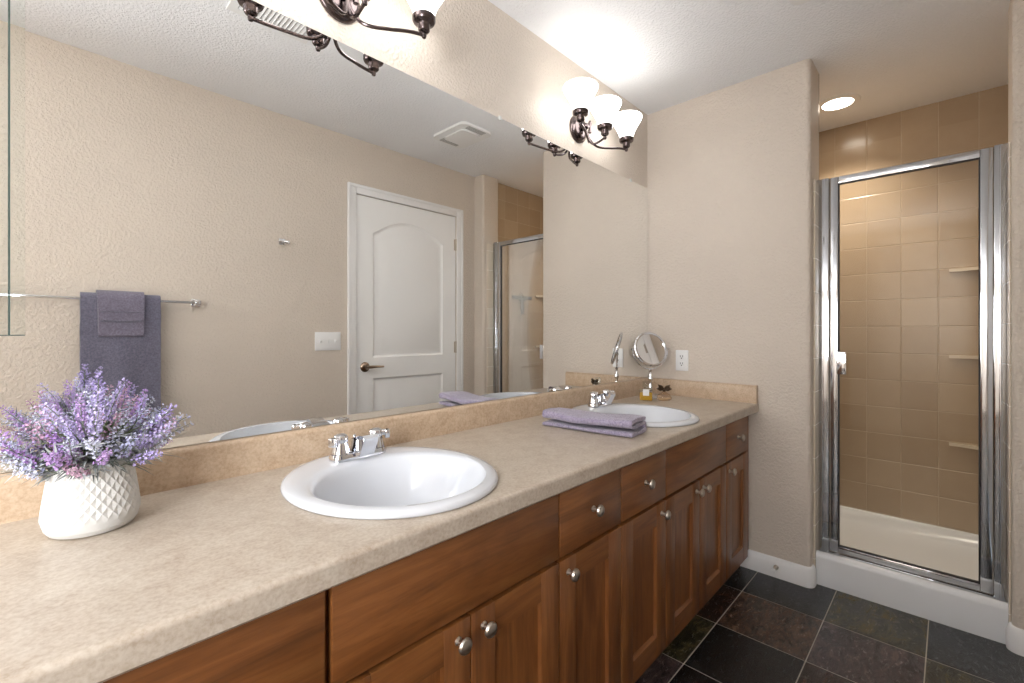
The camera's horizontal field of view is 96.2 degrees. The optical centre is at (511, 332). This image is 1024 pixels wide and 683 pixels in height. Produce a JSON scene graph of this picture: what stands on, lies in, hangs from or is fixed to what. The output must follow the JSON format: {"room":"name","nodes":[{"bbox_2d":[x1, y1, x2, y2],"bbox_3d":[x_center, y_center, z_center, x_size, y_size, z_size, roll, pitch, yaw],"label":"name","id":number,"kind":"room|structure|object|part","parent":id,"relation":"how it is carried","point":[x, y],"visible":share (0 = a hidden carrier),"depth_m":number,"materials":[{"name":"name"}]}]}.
{"room":"bathroom","nodes":[
{"label":"bathroom","id":0,"kind":"room"},
{"bbox_2d":[3,0,646,472],"bbox_3d":[-0.834,-0.044,1.044,0.100,2.440,4.960,0,0,44],"label":"wall","id":1,"kind":"structure","parent":0,"point":[474,52],"depth_m":1.75,"materials":[{"name":"beige paint"}]},
{"bbox_2d":[0,0,24,335],"bbox_3d":[-1.071,-0.423,0.706,0.010,0.860,0.443,0,0,44],"label":"mirror","id":2,"kind":"object","parent":1,"relation":"attached to","point":[12,12],"visible":1,"depth_m":0.85,"materials":[{"name":"white mirror"}]},
{"bbox_2d":[0,0,647,472],"bbox_3d":[-0.279,-0.291,1.547,0.010,1.102,3.094,0,0,44],"label":"mirror panel","id":3,"kind":"object","parent":1,"relation":"attached to","point":[245,216],"visible":0.99,"depth_m":1.20,"materials":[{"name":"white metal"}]},
{"bbox_2d":[0,377,648,523],"bbox_3d":[-0.272,0.305,1.543,0.024,0.088,3.098,0,0,44],"label":"backsplash","id":4,"kind":"structure","parent":1,"relation":"attached to","point":[223,459],"depth_m":1.21,"materials":[{"name":"stone"}]},
{"bbox_2d":[320,0,443,38],"bbox_3d":[-0.418,-0.944,1.246,0.224,0.176,0.525,0,0,44],"label":"vanity light","id":5,"kind":"object","parent":1,"relation":"attached to","point":[343,11],"visible":1,"depth_m":1.32,"materials":[{"name":"white glass"}]},
{"bbox_3d":[-0.483,-0.904,1.187,0.030,0.097,0.223,0,0,15],"label":"arm","id":6,"kind":"part","parent":5,"relation":"part of","materials":[{"name":"grey metal"}]},
{"bbox_3d":[-0.488,-0.959,1.313,0.029,0.128,0.128,0,0,44],"label":"plate","id":7,"kind":"part","parent":5,"relation":"part of","materials":[{"name":"grey metal"}]},
{"bbox_3d":[-0.430,-0.908,1.257,0.111,0.098,0.010,0,0,44],"label":"arm","id":8,"kind":"part","parent":5,"relation":"part of","materials":[{"name":"grey metal"}]},
{"bbox_3d":[-0.364,-0.904,1.323,0.115,0.096,0.195,0,0,44],"label":"arm","id":9,"kind":"part","parent":5,"relation":"part of","materials":[{"name":"grey metal"}]},
{"bbox_3d":[-0.260,-0.983,1.356,0.147,0.099,0.147,0,0,44],"label":"lamp shade","id":10,"kind":"part","parent":5,"relation":"part of","materials":[{"name":"white glass"}]},
{"bbox_2d":[563,77,641,151],"bbox_3d":[0.391,-0.944,2.094,0.224,0.176,0.525,0,0,44],"label":"vanity light","id":11,"kind":"object","parent":1,"relation":"attached to","point":[580,92],"visible":1,"depth_m":2.04,"materials":[{"name":"white glass"}]},
{"bbox_3d":[0.320,-0.959,2.161,0.029,0.128,0.128,0,0,44],"label":"plate","id":12,"kind":"part","parent":11,"relation":"part of","materials":[{"name":"grey metal"}]},
{"bbox_3d":[0.288,-0.983,1.931,0.147,0.099,0.147,0,0,44],"label":"lamp shade","id":13,"kind":"part","parent":11,"relation":"part of","materials":[{"name":"white glass"}]},
{"bbox_3d":[0.326,-0.904,2.035,0.030,0.097,0.223,0,0,15],"label":"arm","id":14,"kind":"part","parent":11,"relation":"part of","materials":[{"name":"grey metal"}]},
{"bbox_3d":[0.379,-0.908,2.105,0.111,0.098,0.010,0,0,44],"label":"arm","id":15,"kind":"part","parent":11,"relation":"part of","materials":[{"name":"grey metal"}]},
{"bbox_3d":[0.418,-0.983,2.068,0.147,0.099,0.147,0,0,44],"label":"lamp shade","id":16,"kind":"part","parent":11,"relation":"part of","materials":[{"name":"white glass"}]},
{"bbox_3d":[0.444,-0.904,2.171,0.115,0.096,0.195,0,0,44],"label":"arm","id":17,"kind":"part","parent":11,"relation":"part of","materials":[{"name":"grey metal"}]},
{"bbox_3d":[0.549,-0.983,2.204,0.147,0.099,0.147,0,0,44],"label":"lamp shade","id":18,"kind":"part","parent":11,"relation":"part of","materials":[{"name":"white glass"}]},
{"bbox_2d":[488,0,1009,131],"bbox_3d":[0.064,-1.315,0.796,1.743,0.100,5.840,0,0,44],"label":"ceiling","id":19,"kind":"structure","parent":0,"point":[657,55],"depth_m":2.02,"materials":[{"name":"white paint"}]},
{"bbox_2d":[819,94,860,112],"bbox_3d":[1.797,-1.261,2.535,0.208,0.006,0.208,0,0,44],"label":"recessed light","id":20,"kind":"object","parent":19,"relation":"in","point":[844,101],"visible":0.95,"depth_m":2.52,"materials":[{"name":"white paint"}]},
{"bbox_2d":[635,566,1023,682],"bbox_3d":[-0.205,1.206,0.513,1.543,0.060,4.860,0,0,44],"label":"floor","id":21,"kind":"structure","parent":0,"point":[758,627],"depth_m":1.73,"materials":[{"name":"black tile"}]},
{"bbox_2d":[103,591,324,682],"bbox_3d":[-0.695,0.784,0.685,0.594,0.782,0.612,0,0,44],"label":"vanity cabinet","id":22,"kind":"object","parent":21,"relation":"on","point":[286,644],"visible":0.15,"depth_m":0.65,"materials":[{"name":"brown wood"}]},
{"bbox_2d":[0,377,758,682],"bbox_3d":[-0.067,0.327,1.347,0.592,0.131,3.098,0,0,44],"label":"countertop","id":23,"kind":"structure","parent":22,"relation":"on","point":[213,545],"depth_m":0.81,"materials":[{"name":"beige stone"}]},
{"bbox_2d":[38,453,140,538],"bbox_3d":[-0.754,0.286,0.826,0.136,0.126,0.136,0,0,44],"label":"pot","id":24,"kind":"object","parent":23,"relation":"on","point":[76,507],"depth_m":0.78,"materials":[{"name":"white ceramic"}]},
{"bbox_2d":[0,371,193,538],"bbox_3d":[-0.745,0.210,0.818,0.274,0.279,0.276,0,0,-17],"label":"lavender","id":25,"kind":"object","parent":23,"relation":"on","point":[91,487],"visible":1,"depth_m":0.78,"materials":[{"name":"purple plant"}]},
{"bbox_2d":[328,427,389,462],"bbox_3d":[-0.401,0.300,1.230,0.096,0.068,0.177,0,0,44],"label":"faucet","id":26,"kind":"object","parent":23,"relation":"on","point":[343,449],"visible":1,"depth_m":1.20,"materials":[{"name":"silver metal"}]},
{"bbox_3d":[-0.454,0.291,1.201,0.051,0.050,0.062,0,0,44],"label":"handle","id":27,"kind":"part","parent":26,"relation":"part of","materials":[{"name":"silver metal"}]},
{"bbox_3d":[-0.415,0.325,1.243,0.054,0.019,0.160,0,0,44],"label":"plate","id":28,"kind":"part","parent":26,"relation":"part of","materials":[{"name":"silver metal"}]},
{"bbox_3d":[-0.399,0.296,1.228,0.089,0.056,0.049,0,0,44],"label":"spout","id":29,"kind":"part","parent":26,"relation":"part of","materials":[{"name":"silver metal"}]},
{"bbox_3d":[-0.375,0.291,1.284,0.051,0.050,0.062,0,0,44],"label":"handle","id":30,"kind":"part","parent":26,"relation":"part of","materials":[{"name":"silver metal"}]},
{"bbox_2d":[280,447,497,519],"bbox_3d":[-0.287,0.419,1.105,0.537,0.170,0.477,0,0,44],"label":"sink","id":31,"kind":"object","parent":23,"relation":"in","point":[399,482],"visible":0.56,"depth_m":1.18,"materials":[{"name":"white ceramic"}]},
{"bbox_2d":[542,407,646,437],"bbox_3d":[0.291,0.318,1.661,0.354,0.058,0.142,0,0,37],"label":"folded towel","id":32,"kind":"object","parent":23,"relation":"on","point":[624,425],"visible":1,"depth_m":1.61,"materials":[{"name":"purple fabric"}]},
{"bbox_2d":[588,389,615,407],"bbox_3d":[0.418,0.300,2.089,0.096,0.068,0.177,0,0,44],"label":"faucet","id":33,"kind":"object","parent":23,"relation":"on","point":[607,396],"visible":1,"depth_m":2.06,"materials":[{"name":"silver metal"}]},
{"bbox_3d":[0.365,0.291,2.060,0.051,0.050,0.062,0,0,44],"label":"handle","id":34,"kind":"part","parent":33,"relation":"part of","materials":[{"name":"silver metal"}]},
{"bbox_3d":[0.404,0.325,2.102,0.054,0.019,0.160,0,0,44],"label":"plate","id":35,"kind":"part","parent":33,"relation":"part of","materials":[{"name":"silver metal"}]},
{"bbox_3d":[0.420,0.296,2.086,0.089,0.056,0.049,0,0,44],"label":"spout","id":36,"kind":"part","parent":33,"relation":"part of","materials":[{"name":"silver metal"}]},
{"bbox_3d":[0.445,0.291,2.143,0.051,0.050,0.062,0,0,44],"label":"handle","id":37,"kind":"part","parent":33,"relation":"part of","materials":[{"name":"silver metal"}]},
{"bbox_2d":[572,403,699,426],"bbox_3d":[0.504,0.419,1.935,0.537,0.170,0.477,0,0,44],"label":"sink","id":38,"kind":"object","parent":23,"relation":"in","point":[656,416],"visible":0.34,"depth_m":2.04,"materials":[{"name":"white ceramic"}]},
{"bbox_2d":[639,382,652,400],"bbox_3d":[0.684,0.299,2.345,0.066,0.100,0.036,0,0,16],"label":"perfume bottle","id":39,"kind":"object","parent":23,"relation":"on","point":[645,395],"visible":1,"depth_m":2.33,"materials":[{"name":"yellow glass"}]},
{"bbox_2d":[631,332,669,398],"bbox_3d":[0.744,0.174,2.469,0.130,0.352,0.193,0,0,44],"label":"makeup mirror","id":40,"kind":"object","parent":23,"relation":"on","point":[650,349],"visible":0.86,"depth_m":2.46,"materials":[{"name":"silver metal"}]},
{"bbox_2d":[637,334,664,363],"bbox_3d":[0.744,0.090,2.469,0.170,0.164,0.058,0,0,-13],"label":"mirror glass","id":41,"kind":"object","parent":40,"relation":"on","point":[650,347],"depth_m":2.46,"materials":[{"name":"white"}]},
{"bbox_2d":[656,384,671,400],"bbox_3d":[0.778,0.308,2.351,0.076,0.082,0.040,0,0,14],"label":"perfume bottle","id":42,"kind":"object","parent":23,"relation":"on","point":[660,387],"visible":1,"depth_m":2.35,"materials":[{"name":"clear glass"}]},
{"bbox_2d":[325,494,558,682],"bbox_3d":[-0.276,0.784,1.123,0.594,0.782,0.590,0,0,44],"label":"vanity cabinet","id":43,"kind":"object","parent":21,"relation":"on","point":[480,604],"visible":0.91,"depth_m":0.92,"materials":[{"name":"brown wood"}]},
{"bbox_3d":[-0.192,0.833,0.840,0.019,0.508,0.291,0,0,44],"label":"cabinet door","id":44,"kind":"part","parent":43,"relation":"part of","materials":[{"name":"brown wood"}]},
{"bbox_3d":[-0.097,0.615,0.904,0.031,0.033,0.033,0,0,44],"label":"knob","id":45,"kind":"part","parent":43,"relation":"part of","materials":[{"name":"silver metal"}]},
{"bbox_3d":[-0.049,0.615,0.954,0.031,0.033,0.033,0,0,44],"label":"knob","id":46,"kind":"part","parent":43,"relation":"part of","materials":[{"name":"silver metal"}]},
{"bbox_3d":[0.011,0.833,1.053,0.019,0.508,0.291,0,0,44],"label":"cabinet door","id":47,"kind":"part","parent":43,"relation":"part of","materials":[{"name":"brown wood"}]},
{"bbox_2d":[555,469,620,682],"bbox_3d":[0.030,0.784,1.445,0.594,0.782,0.300,0,0,44],"label":"vanity cabinet","id":48,"kind":"object","parent":21,"relation":"on","point":[589,560],"visible":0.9,"depth_m":1.26,"materials":[{"name":"brown wood"}]},
{"bbox_3d":[0.155,0.615,1.168,0.031,0.033,0.033,0,0,44],"label":"knob","id":49,"kind":"part","parent":48,"relation":"part of","materials":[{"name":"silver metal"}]},
{"bbox_3d":[0.216,0.484,1.268,0.019,0.171,0.294,0,0,44],"label":"drawer","id":50,"kind":"part","parent":48,"relation":"part of","materials":[{"name":"brown wood"}]},
{"bbox_3d":[0.234,0.484,1.251,0.031,0.033,0.033,0,0,44],"label":"knob","id":51,"kind":"part","parent":48,"relation":"part of","materials":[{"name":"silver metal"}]},
{"bbox_2d":[617,450,670,682],"bbox_3d":[0.237,0.784,1.661,0.594,0.782,0.298,0,0,44],"label":"vanity cabinet","id":52,"kind":"object","parent":21,"relation":"on","point":[644,515],"visible":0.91,"depth_m":1.48,"materials":[{"name":"brown wood"}]},
{"bbox_3d":[0.422,0.484,1.484,0.019,0.171,0.293,0,0,44],"label":"drawer","id":53,"kind":"part","parent":52,"relation":"part of","materials":[{"name":"brown wood"}]},
{"bbox_3d":[0.441,0.484,1.467,0.031,0.033,0.033,0,0,44],"label":"knob","id":54,"kind":"part","parent":52,"relation":"part of","materials":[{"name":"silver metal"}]},
{"bbox_3d":[0.519,0.615,1.549,0.031,0.033,0.033,0,0,44],"label":"knob","id":55,"kind":"part","parent":52,"relation":"part of","materials":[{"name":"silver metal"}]},
{"bbox_2d":[651,425,725,664],"bbox_3d":[0.543,0.784,1.983,0.594,0.782,0.589,0,0,44],"label":"vanity cabinet","id":56,"kind":"object","parent":21,"relation":"on","point":[695,498],"visible":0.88,"depth_m":1.77,"materials":[{"name":"brown wood"}]},
{"bbox_3d":[0.627,0.833,1.699,0.019,0.508,0.290,0,0,44],"label":"cabinet door","id":57,"kind":"part","parent":56,"relation":"part of","materials":[{"name":"brown wood"}]},
{"bbox_3d":[0.723,0.615,1.763,0.031,0.033,0.033,0,0,44],"label":"knob","id":58,"kind":"part","parent":56,"relation":"part of","materials":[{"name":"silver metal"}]},
{"bbox_3d":[0.771,0.615,1.813,0.031,0.033,0.033,0,0,44],"label":"knob","id":59,"kind":"part","parent":56,"relation":"part of","materials":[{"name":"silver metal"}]},
{"bbox_3d":[0.830,0.833,1.912,0.019,0.508,0.290,0,0,44],"label":"cabinet door","id":60,"kind":"part","parent":56,"relation":"part of","materials":[{"name":"brown wood"}]},
{"bbox_2d":[713,416,747,595],"bbox_3d":[0.849,0.784,2.304,0.594,0.782,0.298,0,0,44],"label":"vanity cabinet","id":61,"kind":"object","parent":21,"relation":"on","point":[736,463],"visible":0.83,"depth_m":2.13,"materials":[{"name":"brown wood"}]},
{"bbox_3d":[0.975,0.615,2.027,0.031,0.033,0.033,0,0,44],"label":"knob","id":62,"kind":"part","parent":61,"relation":"part of","materials":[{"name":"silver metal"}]},
{"bbox_3d":[1.035,0.833,2.126,0.019,0.508,0.293,0,0,44],"label":"cabinet door","id":63,"kind":"part","parent":61,"relation":"part of","materials":[{"name":"brown wood"}]},
{"bbox_3d":[1.035,0.484,2.126,0.019,0.171,0.293,0,0,44],"label":"drawer","id":64,"kind":"part","parent":61,"relation":"part of","materials":[{"name":"brown wood"}]},
{"bbox_3d":[1.053,0.484,2.109,0.031,0.033,0.033,0,0,44],"label":"knob","id":65,"kind":"part","parent":61,"relation":"part of","materials":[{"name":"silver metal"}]},
{"bbox_2d":[736,416,748,569],"bbox_3d":[1.138,0.784,2.286,0.050,0.782,0.076,0,0,44],"label":"strip","id":66,"kind":"object","parent":21,"relation":"on","point":[748,416],"visible":0.11,"depth_m":2.30,"materials":[{"name":"brown wood"}]},
{"bbox_2d":[816,505,1007,643],"bbox_3d":[1.901,1.101,2.314,0.903,0.150,0.904,0,0,44],"label":"shower pan","id":67,"kind":"object","parent":21,"relation":"on","point":[943,549],"visible":0.52,"depth_m":2.10,"materials":[{"name":"white ceramic"}]},
{"bbox_2d":[817,143,1007,601],"bbox_3d":[1.698,0.157,1.999,0.628,1.782,0.054,0,0,44],"label":"shower door","id":68,"kind":"structure","parent":67,"relation":"on","point":[992,161],"depth_m":1.83,"materials":[{"name":"silver metal"}]},
{"bbox_3d":[1.532,0.143,2.134,0.035,0.104,0.021,0,0,44],"label":"door handle","id":69,"kind":"part","parent":68,"relation":"part of","materials":[{"name":"silver metal"}]},
{"bbox_3d":[1.707,1.043,2.000,0.546,0.012,0.040,0,0,44],"label":"sill","id":70,"kind":"part","parent":68,"relation":"part of","materials":[{"name":"silver metal"}]},
{"bbox_2d":[647,0,1023,629],"bbox_3d":[1.450,-0.044,2.176,1.643,2.440,0.194,0,0,44],"label":"wall","id":71,"kind":"structure","parent":0,"point":[732,170],"depth_m":2.25,"materials":[{"name":"beige paint"}]},
{"bbox_2d":[676,350,687,370],"bbox_3d":[0.934,0.155,2.527,0.070,0.114,0.009,0,0,44],"label":"outlet","id":72,"kind":"object","parent":71,"relation":"attached to","point":[681,355],"visible":1,"depth_m":2.52,"materials":[{"name":"white plastic"}]},
{"bbox_2d":[679,354,684,359],"bbox_3d":[0.932,0.136,2.525,0.033,0.028,0.003,0,0,44],"label":"socket","id":73,"kind":"object","parent":72,"relation":"attached to","point":[681,356],"depth_m":2.52,"materials":[{"name":"white plastic"}]},
{"bbox_2d":[679,361,684,366],"bbox_3d":[0.932,0.174,2.525,0.033,0.028,0.003,0,0,44],"label":"socket","id":74,"kind":"object","parent":72,"relation":"attached to","point":[681,363],"depth_m":2.52,"materials":[{"name":"white plastic"}]},
{"bbox_2d":[740,549,816,587],"bbox_3d":[1.280,1.129,2.227,0.321,0.092,0.063,0,0,44],"label":"baseboard","id":75,"kind":"structure","parent":71,"relation":"attached to","point":[804,576],"depth_m":2.18,"materials":[{"name":"white paint"}]},
{"bbox_2d":[771,565,778,572],"bbox_3d":[1.246,1.123,2.179,0.022,0.022,0.055,0,0,44],"label":"door stop","id":76,"kind":"object","parent":75,"relation":"attached to","point":[776,567],"visible":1,"depth_m":2.18,"materials":[{"name":"silver metal"}]},
{"bbox_2d":[813,179,818,567],"bbox_3d":[1.440,0.231,2.175,0.009,1.890,0.082,0,0,44],"label":"trim","id":77,"kind":"structure","parent":71,"relation":"attached to","point":[815,183],"depth_m":2.15,"materials":[{"name":"paint"}]},
{"bbox_2d":[1007,142,1010,622],"bbox_3d":[1.893,0.231,1.749,0.006,1.890,0.074,0,0,44],"label":"trim","id":78,"kind":"structure","parent":71,"relation":"attached to","point":[1009,144],"depth_m":1.72,"materials":[{"name":"paint"}]},
{"bbox_2d":[1006,622,1023,656],"bbox_3d":[1.883,1.129,1.671,0.116,0.092,0.050,0,0,44],"label":"baseboard","id":79,"kind":"structure","parent":71,"relation":"attached to","point":[1014,635],"depth_m":1.68,"materials":[{"name":"white paint"}]},
{"bbox_2d":[819,84,1007,533],"bbox_3d":[2.248,-0.044,2.679,1.105,2.440,0.100,0,0,44],"label":"wall","id":80,"kind":"structure","parent":0,"point":[903,313],"depth_m":2.60,"materials":[{"name":"tile"}]},
{"bbox_2d":[949,442,977,449],"bbox_3d":[2.375,0.605,2.326,0.235,0.016,0.235,0,0,44],"label":"corner shelf","id":81,"kind":"object","parent":80,"relation":"attached to","point":[974,447],"visible":0.29,"depth_m":2.44,"materials":[{"name":"beige ceramic"}]},
{"bbox_2d":[949,267,977,271],"bbox_3d":[2.375,-0.334,2.326,0.235,0.016,0.235,0,0,44],"label":"corner shelf","id":82,"kind":"object","parent":80,"relation":"attached to","point":[969,268],"visible":0.29,"depth_m":2.44,"materials":[{"name":"beige ceramic"}]},
{"bbox_2d":[949,355,977,358],"bbox_3d":[2.375,0.132,2.326,0.235,0.016,0.235,0,0,44],"label":"corner shelf","id":83,"kind":"object","parent":80,"relation":"attached to","point":[950,356],"visible":0.29,"depth_m":2.44,"materials":[{"name":"beige ceramic"}]}
]}

